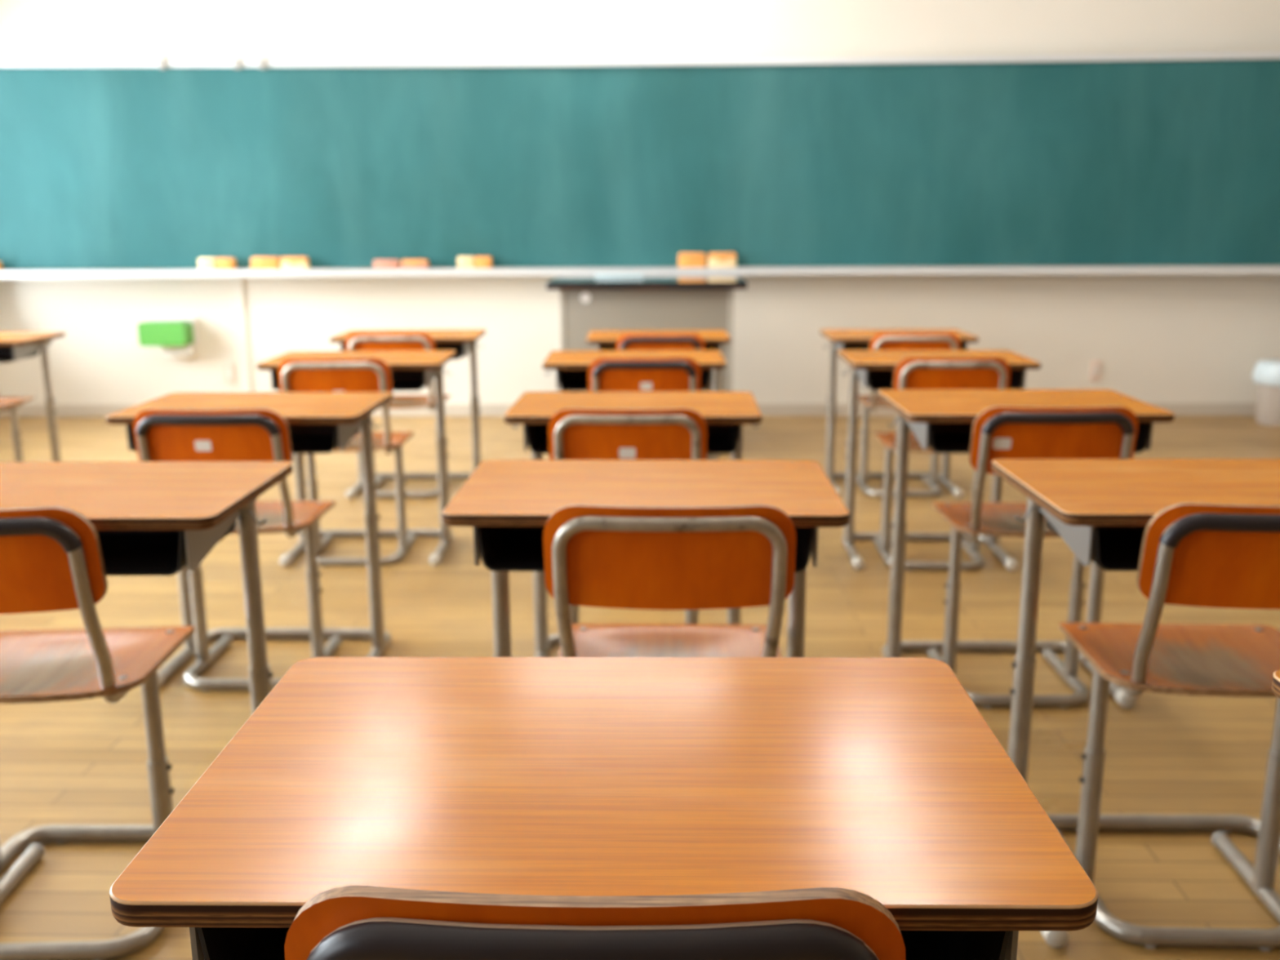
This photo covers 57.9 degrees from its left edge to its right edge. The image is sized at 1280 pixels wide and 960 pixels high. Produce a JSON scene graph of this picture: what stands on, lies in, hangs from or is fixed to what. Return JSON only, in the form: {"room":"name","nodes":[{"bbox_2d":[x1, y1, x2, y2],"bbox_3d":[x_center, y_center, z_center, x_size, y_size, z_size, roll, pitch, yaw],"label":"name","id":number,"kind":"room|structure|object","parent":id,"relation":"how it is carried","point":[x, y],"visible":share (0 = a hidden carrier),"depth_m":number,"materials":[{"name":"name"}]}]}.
{"room":"classroom","nodes":[
{"label":"classroom","id":0,"kind":"room"},
{"bbox_2d":[0,415,1279,959],"bbox_3d":[0.158,0.686,2.343,8.280,0.080,9.480,0,13,1],"label":"floor","id":1,"kind":"structure","parent":0,"point":[79,762],"depth_m":3.16,"materials":[{"name":"brown wood"}]},
{"bbox_2d":[0,396,35,462],"bbox_3d":[-2.861,-0.284,4.964,0.366,0.697,0.411,0,13,-1],"label":"chair","id":2,"kind":"object","parent":1,"relation":"on","point":[11,404],"visible":0.73,"depth_m":5.02,"materials":[{"name":"brown wood"}]},
{"bbox_2d":[0,332,65,462],"bbox_3d":[-2.851,-0.287,5.038,0.621,0.672,0.404,0,13,-1],"label":"school desk","id":3,"kind":"object","parent":1,"relation":"on","point":[14,346],"visible":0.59,"depth_m":5.04,"materials":[{"name":"laminate"}]},
{"bbox_2d":[0,345,39,362],"bbox_3d":[-2.851,-0.546,4.909,0.500,0.072,0.231,0,13,-1],"label":"tray","id":4,"kind":"object","parent":3,"relation":"on","point":[8,353],"depth_m":4.92,"materials":[{"name":"black"}]},
{"bbox_2d":[0,506,195,959],"bbox_3d":[-0.952,0.371,1.855,0.366,0.756,0.413,-1,13,-2],"label":"chair","id":5,"kind":"object","parent":1,"relation":"on","point":[51,557],"visible":0.99,"depth_m":1.82,"materials":[{"name":"brown wood"}]},
{"bbox_2d":[0,461,293,871],"bbox_3d":[-0.907,0.367,1.929,0.621,0.731,0.404,0,13,1],"label":"school desk","id":6,"kind":"object","parent":1,"relation":"on","point":[148,517],"visible":0.67,"depth_m":1.87,"materials":[{"name":"laminate"}]},
{"bbox_2d":[97,520,235,575],"bbox_3d":[-0.909,0.080,1.794,0.500,0.072,0.231,0,13,1],"label":"tray","id":7,"kind":"object","parent":6,"relation":"on","point":[124,552],"depth_m":1.77,"materials":[{"name":"black metal"}]},
{"bbox_2d":[133,408,342,691],"bbox_3d":[-0.995,0.151,2.921,0.366,0.722,0.413,0,13,1],"label":"chair","id":8,"kind":"object","parent":1,"relation":"on","point":[160,434],"visible":0.73,"depth_m":2.71,"materials":[{"name":"brown wood"}]},
{"bbox_2d":[105,391,392,687],"bbox_3d":[-0.962,0.147,2.995,0.621,0.697,0.404,0,13,1],"label":"school desk","id":9,"kind":"object","parent":1,"relation":"on","point":[318,422],"visible":0.67,"depth_m":2.99,"materials":[{"name":"laminate"}]},
{"bbox_2d":[127,424,359,453],"bbox_3d":[-0.965,-0.124,2.863,0.500,0.072,0.231,0,13,1],"label":"tray","id":10,"kind":"object","parent":9,"relation":"on","point":[304,438],"depth_m":2.86,"materials":[{"name":"black metal"}]},
{"bbox_2d":[278,357,416,567],"bbox_3d":[-0.987,-0.080,3.966,0.366,0.717,0.411,0,13,0],"label":"chair","id":11,"kind":"object","parent":1,"relation":"on","point":[366,374],"visible":0.68,"depth_m":3.75,"materials":[{"name":"brown wood"}]},
{"bbox_2d":[256,350,456,566],"bbox_3d":[-0.955,-0.083,4.040,0.621,0.692,0.404,0,13,0],"label":"school desk","id":12,"kind":"object","parent":1,"relation":"on","point":[414,370],"visible":0.71,"depth_m":4.05,"materials":[{"name":"laminate"}]},
{"bbox_2d":[271,369,433,391],"bbox_3d":[-0.956,-0.352,3.909,0.500,0.072,0.231,0,13,0],"label":"tray","id":13,"kind":"object","parent":12,"relation":"on","point":[402,380],"depth_m":3.92,"materials":[{"name":"black"}]},
{"bbox_2d":[345,333,451,498],"bbox_3d":[-1.017,-0.289,4.938,0.366,0.704,0.411,0,13,0],"label":"chair","id":14,"kind":"object","parent":1,"relation":"on","point":[356,341],"visible":0.54,"depth_m":4.71,"materials":[{"name":"brown wood"}]},
{"bbox_2d":[328,328,485,498],"bbox_3d":[-0.977,-0.293,5.011,0.621,0.679,0.404,0,13,0],"label":"school desk","id":15,"kind":"object","parent":1,"relation":"on","point":[463,341],"visible":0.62,"depth_m":5.04,"materials":[{"name":"laminate"}]},
{"bbox_2d":[341,342,464,359],"bbox_3d":[-0.978,-0.555,4.882,0.500,0.072,0.231,0,13,0],"label":"tray","id":16,"kind":"object","parent":15,"relation":"on","point":[459,348],"depth_m":4.99,"materials":[{"name":"black"}]},
{"bbox_2d":[284,885,905,959],"bbox_3d":[-0.023,0.571,0.906,0.366,0.771,0.413,0,13,1],"label":"chair","id":17,"kind":"object","parent":1,"relation":"on","point":[347,922],"visible":1,"depth_m":0.64,"materials":[{"name":"brown wood"}]},
{"bbox_2d":[109,657,1097,959],"bbox_3d":[-0.019,0.571,0.963,0.621,0.746,0.404,0,13,1],"label":"school desk","id":18,"kind":"object","parent":1,"relation":"on","point":[882,779],"visible":0.98,"depth_m":0.81,"materials":[{"name":"laminate"}]},
{"bbox_2d":[196,927,1010,959],"bbox_3d":[-0.022,0.276,0.826,0.500,0.072,0.231,0,13,1],"label":"tray","id":19,"kind":"object","parent":18,"relation":"on","point":[212,943],"depth_m":0.77,"materials":[{"name":"black metal"}]},
{"bbox_2d":[548,408,706,624],"bbox_3d":[-0.022,0.156,2.866,0.366,0.728,0.411,0,13,2],"label":"chair","id":20,"kind":"object","parent":1,"relation":"on","point":[574,433],"visible":0.36,"depth_m":2.63,"materials":[{"name":"brown wood"}]},
{"bbox_2d":[503,391,762,657],"bbox_3d":[-0.010,0.152,2.940,0.621,0.703,0.404,0,13,2],"label":"school desk","id":21,"kind":"object","parent":1,"relation":"on","point":[725,414],"visible":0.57,"depth_m":2.88,"materials":[{"name":"laminate"}]},
{"bbox_2d":[525,424,740,453],"bbox_3d":[-0.014,-0.121,2.807,0.500,0.072,0.231,0,13,2],"label":"tray","id":22,"kind":"object","parent":21,"relation":"on","point":[721,438],"depth_m":2.80,"materials":[{"name":"black metal"}]},
{"bbox_2d":[542,350,726,459],"bbox_3d":[-0.016,-0.084,4.022,0.621,0.692,0.404,0,13,0],"label":"school desk","id":23,"kind":"object","parent":1,"relation":"on","point":[571,366],"visible":0.42,"depth_m":3.95,"materials":[{"name":"laminate"}]},
{"bbox_2d":[557,368,711,391],"bbox_3d":[-0.018,-0.352,3.891,0.500,0.072,0.231,0,13,0],"label":"tray","id":24,"kind":"object","parent":23,"relation":"on","point":[568,380],"depth_m":3.92,"materials":[{"name":"black"}]},
{"bbox_2d":[587,356,700,391],"bbox_3d":[0.016,-0.080,3.948,0.366,0.717,0.413,0,13,0],"label":"chair","id":25,"kind":"object","parent":1,"relation":"on","point":[682,374],"visible":0.48,"depth_m":3.71,"materials":[{"name":"brown wood"}]},
{"bbox_2d":[442,459,849,657],"bbox_3d":[0.014,0.360,1.959,0.621,0.724,0.404,0,13,2],"label":"school desk","id":26,"kind":"object","parent":1,"relation":"on","point":[508,504],"visible":0.39,"depth_m":1.86,"materials":[{"name":"laminate"}]},
{"bbox_2d":[476,526,814,572],"bbox_3d":[0.011,0.076,1.825,0.500,0.072,0.231,0,13,2],"label":"tray","id":27,"kind":"object","parent":26,"relation":"on","point":[500,548],"depth_m":1.78,"materials":[{"name":"black metal"}]},
{"bbox_2d":[546,275,747,391],"bbox_3d":[0.041,-0.617,6.041,0.976,0.854,0.720,0,13,1],"label":"lectern","id":28,"kind":"object","parent":1,"relation":"on","point":[588,304],"visible":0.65,"depth_m":5.68,"materials":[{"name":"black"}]},
{"bbox_2d":[595,273,643,278],"bbox_3d":[-0.111,-1.076,6.102,0.250,0.016,0.180,-1,13,-2],"label":"notebook","id":29,"kind":"object","parent":28,"relation":"on","point":[597,275],"visible":1,"depth_m":6.02,"materials":[{"name":"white paper"}]},
{"bbox_2d":[586,329,731,459],"bbox_3d":[0.080,-0.299,5.042,0.621,0.668,0.404,0,13,0],"label":"school desk","id":30,"kind":"object","parent":1,"relation":"on","point":[713,339],"visible":0.36,"depth_m":5.01,"materials":[{"name":"laminate"}]},
{"bbox_2d":[598,343,719,350],"bbox_3d":[0.079,-0.556,4.913,0.500,0.072,0.231,0,13,0],"label":"tray","id":31,"kind":"object","parent":30,"relation":"on","point":[601,346],"depth_m":5.02,"materials":[{"name":"black"}]},
{"bbox_2d":[616,333,704,350],"bbox_3d":[0.085,-0.295,4.967,0.366,0.693,0.413,0,13,0],"label":"chair","id":32,"kind":"object","parent":1,"relation":"on","point":[628,341],"visible":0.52,"depth_m":4.72,"materials":[{"name":"brown wood"}]},
{"bbox_2d":[542,504,795,657],"bbox_3d":[0.048,0.363,1.886,0.366,0.749,0.411,0,13,2],"label":"chair","id":33,"kind":"object","parent":1,"relation":"on","point":[643,557],"visible":0.69,"depth_m":1.66,"materials":[{"name":"brown wood"}]},
{"bbox_2d":[820,328,978,497],"bbox_3d":[1.089,-0.293,4.981,0.621,0.674,0.404,0,13,1],"label":"school desk","id":34,"kind":"object","parent":1,"relation":"on","point":[840,339],"visible":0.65,"depth_m":5.01,"materials":[{"name":"laminate"}]},
{"bbox_2d":[843,342,966,350],"bbox_3d":[1.086,-0.552,4.852,0.500,0.072,0.231,0,13,1],"label":"tray","id":35,"kind":"object","parent":34,"relation":"on","point":[846,346],"depth_m":4.97,"materials":[{"name":"black"}]},
{"bbox_2d":[855,332,959,497],"bbox_3d":[1.118,-0.289,4.907,0.366,0.699,0.411,0,13,1],"label":"chair","id":36,"kind":"object","parent":1,"relation":"on","point":[881,341],"visible":0.57,"depth_m":4.82,"materials":[{"name":"brown wood"}]},
{"bbox_2d":[837,350,1040,571],"bbox_3d":[0.990,-0.076,3.962,0.621,0.695,0.404,0,13,2],"label":"school desk","id":37,"kind":"object","parent":1,"relation":"on","point":[875,369],"visible":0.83,"depth_m":3.97,"materials":[{"name":"laminate"}]},
{"bbox_2d":[866,368,1024,391],"bbox_3d":[0.986,-0.346,3.831,0.500,0.072,0.231,0,13,2],"label":"tray","id":38,"kind":"object","parent":37,"relation":"on","point":[877,380],"depth_m":3.82,"materials":[{"name":"black"}]},
{"bbox_2d":[872,356,1010,571],"bbox_3d":[0.996,-0.073,3.889,0.366,0.720,0.411,0,13,2],"label":"chair","id":39,"kind":"object","parent":1,"relation":"on","point":[913,372],"visible":0.6,"depth_m":3.66,"materials":[{"name":"brown wood"}]},
{"bbox_2d":[878,389,1174,708],"bbox_3d":[0.911,0.158,2.873,0.621,0.714,0.404,0,13,1],"label":"school desk","id":40,"kind":"object","parent":1,"relation":"on","point":[942,420],"visible":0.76,"depth_m":2.87,"materials":[{"name":"laminate"}]},
{"bbox_2d":[910,422,1151,453],"bbox_3d":[0.908,-0.122,2.740,0.500,0.072,0.231,0,13,1],"label":"tray","id":41,"kind":"object","parent":40,"relation":"on","point":[942,437],"depth_m":2.70,"materials":[{"name":"black metal"}]},
{"bbox_2d":[927,405,1137,708],"bbox_3d":[0.927,0.161,2.799,0.366,0.739,0.413,0,13,1],"label":"chair","id":42,"kind":"object","parent":1,"relation":"on","point":[997,433],"visible":0.84,"depth_m":2.59,"materials":[{"name":"brown wood"}]},
{"bbox_2d":[991,458,1279,947],"bbox_3d":[0.924,0.358,1.954,0.621,0.723,0.404,0,13,1],"label":"school desk","id":43,"kind":"object","parent":1,"relation":"on","point":[1102,509],"visible":0.56,"depth_m":1.93,"materials":[{"name":"laminate"}]},
{"bbox_2d":[1045,517,1146,570],"bbox_3d":[0.921,0.074,1.819,0.500,0.072,0.231,0,13,1],"label":"tray","id":44,"kind":"object","parent":43,"relation":"on","point":[1111,548],"depth_m":1.79,"materials":[{"name":"black metal"}]},
{"bbox_2d":[1058,502,1279,951],"bbox_3d":[0.915,0.362,1.879,0.366,0.748,0.413,0,13,2],"label":"chair","id":45,"kind":"object","parent":1,"relation":"on","point":[1193,554],"visible":0.98,"depth_m":1.85,"materials":[{"name":"brown wood"}]},
{"bbox_2d":[1252,359,1279,426],"bbox_3d":[3.638,-0.496,6.573,0.306,0.356,0.306,0,13,0],"label":"waste bin","id":46,"kind":"object","parent":1,"relation":"on","point":[1266,373],"visible":1,"depth_m":6.52,"materials":[{"name":"beige plastic"}]},
{"bbox_2d":[1271,670,1279,697],"bbox_3d":[0.875,0.576,0.951,0.621,0.735,0.404,0,13,1],"label":"school desk","id":47,"kind":"object","parent":1,"relation":"on","point":[1276,677],"visible":1,"depth_m":1.05,"materials":[{"name":"laminate"}]},
{"bbox_2d":[0,0,1279,404],"bbox_3d":[0.247,-1.872,6.689,8.280,3.180,0.120,0,13,1],"label":"wall","id":48,"kind":"structure","parent":0,"point":[1157,338],"depth_m":6.77,"materials":[{"name":"beige paint"}]},
{"bbox_2d":[137,317,198,356],"bbox_3d":[-2.783,-0.841,6.835,0.285,0.220,0.165,0,13,1],"label":"wall box","id":49,"kind":"object","parent":48,"relation":"attached to","point":[177,336],"visible":1,"depth_m":6.76,"materials":[{"name":"green plastic"}]},
{"bbox_2d":[223,363,236,383],"bbox_3d":[-2.462,-0.638,6.953,0.064,0.120,0.011,0,13,1],"label":"wall socket","id":50,"kind":"object","parent":48,"relation":"attached to","point":[229,369],"visible":1,"depth_m":6.95,"materials":[{"name":"beige plastic"}]},
{"bbox_2d":[238,277,251,392],"bbox_3d":[-2.355,-0.830,6.907,0.024,0.763,0.012,0,13,1],"label":"trim","id":51,"kind":"structure","parent":48,"relation":"attached to","point":[240,279],"depth_m":6.89,"materials":[{"name":"beige paint"}]},
{"bbox_2d":[1,403,1256,417],"bbox_3d":[0.252,-0.421,6.945,8.280,0.075,0.012,0,13,1],"label":"baseboard","id":52,"kind":"structure","parent":48,"relation":"attached to","point":[766,409],"depth_m":6.93,"materials":[{"name":"beige wood"}]},
{"bbox_2d":[0,51,1279,278],"bbox_3d":[0.183,-1.751,6.500,8.140,1.186,0.305,0,13,1],"label":"chalkboard","id":53,"kind":"object","parent":48,"relation":"attached to","point":[1160,158],"visible":0.98,"depth_m":6.55,"materials":[{"name":"teal metal"}]},
{"bbox_2d":[158,59,166,69],"bbox_3d":[-2.653,-2.309,6.428,0.040,0.052,0.022,0,13,1],"label":"clip","id":54,"kind":"object","parent":53,"relation":"attached to","point":[162,63],"visible":1,"depth_m":6.43,"materials":[{"name":"grey"}]},
{"bbox_2d":[198,257,216,269],"bbox_3d":[-2.486,-1.243,6.658,0.097,0.066,0.057,0,13,1],"label":"eraser","id":55,"kind":"object","parent":53,"relation":"on","point":[203,263],"visible":0.98,"depth_m":6.63,"materials":[{"name":"brown fabric"}]},
{"bbox_2d":[216,257,236,269],"bbox_3d":[-2.382,-1.244,6.661,0.102,0.066,0.057,0,13,1],"label":"eraser","id":56,"kind":"object","parent":53,"relation":"on","point":[221,263],"visible":0.98,"depth_m":6.64,"materials":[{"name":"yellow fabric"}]},
{"bbox_2d":[233,58,241,69],"bbox_3d":[-2.241,-2.314,6.440,0.040,0.052,0.022,0,13,1],"label":"clip","id":57,"kind":"object","parent":53,"relation":"attached to","point":[237,63],"visible":1,"depth_m":6.44,"materials":[{"name":"grey"}]},
{"bbox_2d":[258,58,266,69],"bbox_3d":[-2.100,-2.315,6.443,0.040,0.052,0.022,0,13,1],"label":"clip","id":58,"kind":"object","parent":53,"relation":"attached to","point":[263,63],"visible":1,"depth_m":6.44,"materials":[{"name":"grey"}]},
{"bbox_2d":[250,257,280,269],"bbox_3d":[-2.156,-1.248,6.666,0.157,0.070,0.057,0,13,1],"label":"eraser","id":59,"kind":"object","parent":53,"relation":"on","point":[257,263],"visible":1,"depth_m":6.64,"materials":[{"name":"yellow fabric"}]},
{"bbox_2d":[280,256,309,269],"bbox_3d":[-1.989,-1.250,6.670,0.157,0.070,0.057,0,13,1],"label":"eraser","id":60,"kind":"object","parent":53,"relation":"on","point":[286,263],"visible":1,"depth_m":6.65,"materials":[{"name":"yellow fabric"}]},
{"bbox_2d":[373,259,399,268],"bbox_3d":[-1.462,-1.245,6.679,0.148,0.051,0.057,0,13,1],"label":"eraser","id":61,"kind":"object","parent":53,"relation":"on","point":[377,264],"visible":0.96,"depth_m":6.65,"materials":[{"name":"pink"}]},
{"bbox_2d":[401,259,429,268],"bbox_3d":[-1.298,-1.246,6.680,0.152,0.051,0.057,0,13,1],"label":"eraser","id":62,"kind":"object","parent":53,"relation":"on","point":[406,264],"visible":1,"depth_m":6.66,"materials":[{"name":"brown"}]},
{"bbox_2d":[457,256,474,268],"bbox_3d":[-1.004,-1.255,6.679,0.092,0.068,0.057,0,13,1],"label":"eraser","id":63,"kind":"object","parent":53,"relation":"on","point":[464,262],"visible":1,"depth_m":6.66,"materials":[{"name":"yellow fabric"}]},
{"bbox_2d":[474,256,492,268],"bbox_3d":[-0.905,-1.256,6.679,0.097,0.068,0.057,0,13,1],"label":"eraser","id":64,"kind":"object","parent":53,"relation":"on","point":[480,262],"visible":1,"depth_m":6.66,"materials":[{"name":"orange fabric"}]},
{"bbox_2d":[0,266,1279,278],"bbox_3d":[0.185,-1.190,6.610,8.100,0.043,0.275,0,13,1],"label":"chalk tray","id":65,"kind":"object","parent":53,"relation":"on","point":[1085,269],"depth_m":6.62,"materials":[{"name":"silver metal"}]},
{"bbox_2d":[678,252,706,267],"bbox_3d":[0.299,-1.266,6.663,0.157,0.084,0.057,0,13,1],"label":"eraser","id":66,"kind":"object","parent":53,"relation":"on","point":[686,260],"visible":1,"depth_m":6.64,"materials":[{"name":"orange fabric"}]},
{"bbox_2d":[707,252,736,267],"bbox_3d":[0.473,-1.265,6.659,0.162,0.084,0.057,0,13,1],"label":"eraser","id":67,"kind":"object","parent":53,"relation":"on","point":[715,260],"visible":1,"depth_m":6.63,"materials":[{"name":"brown fabric"}]},
{"bbox_2d":[1088,360,1102,380],"bbox_3d":[2.695,-0.647,6.845,0.064,0.120,0.011,0,13,1],"label":"wall socket","id":68,"kind":"object","parent":48,"relation":"attached to","point":[1095,365],"visible":1,"depth_m":6.84,"materials":[{"name":"beige plastic"}]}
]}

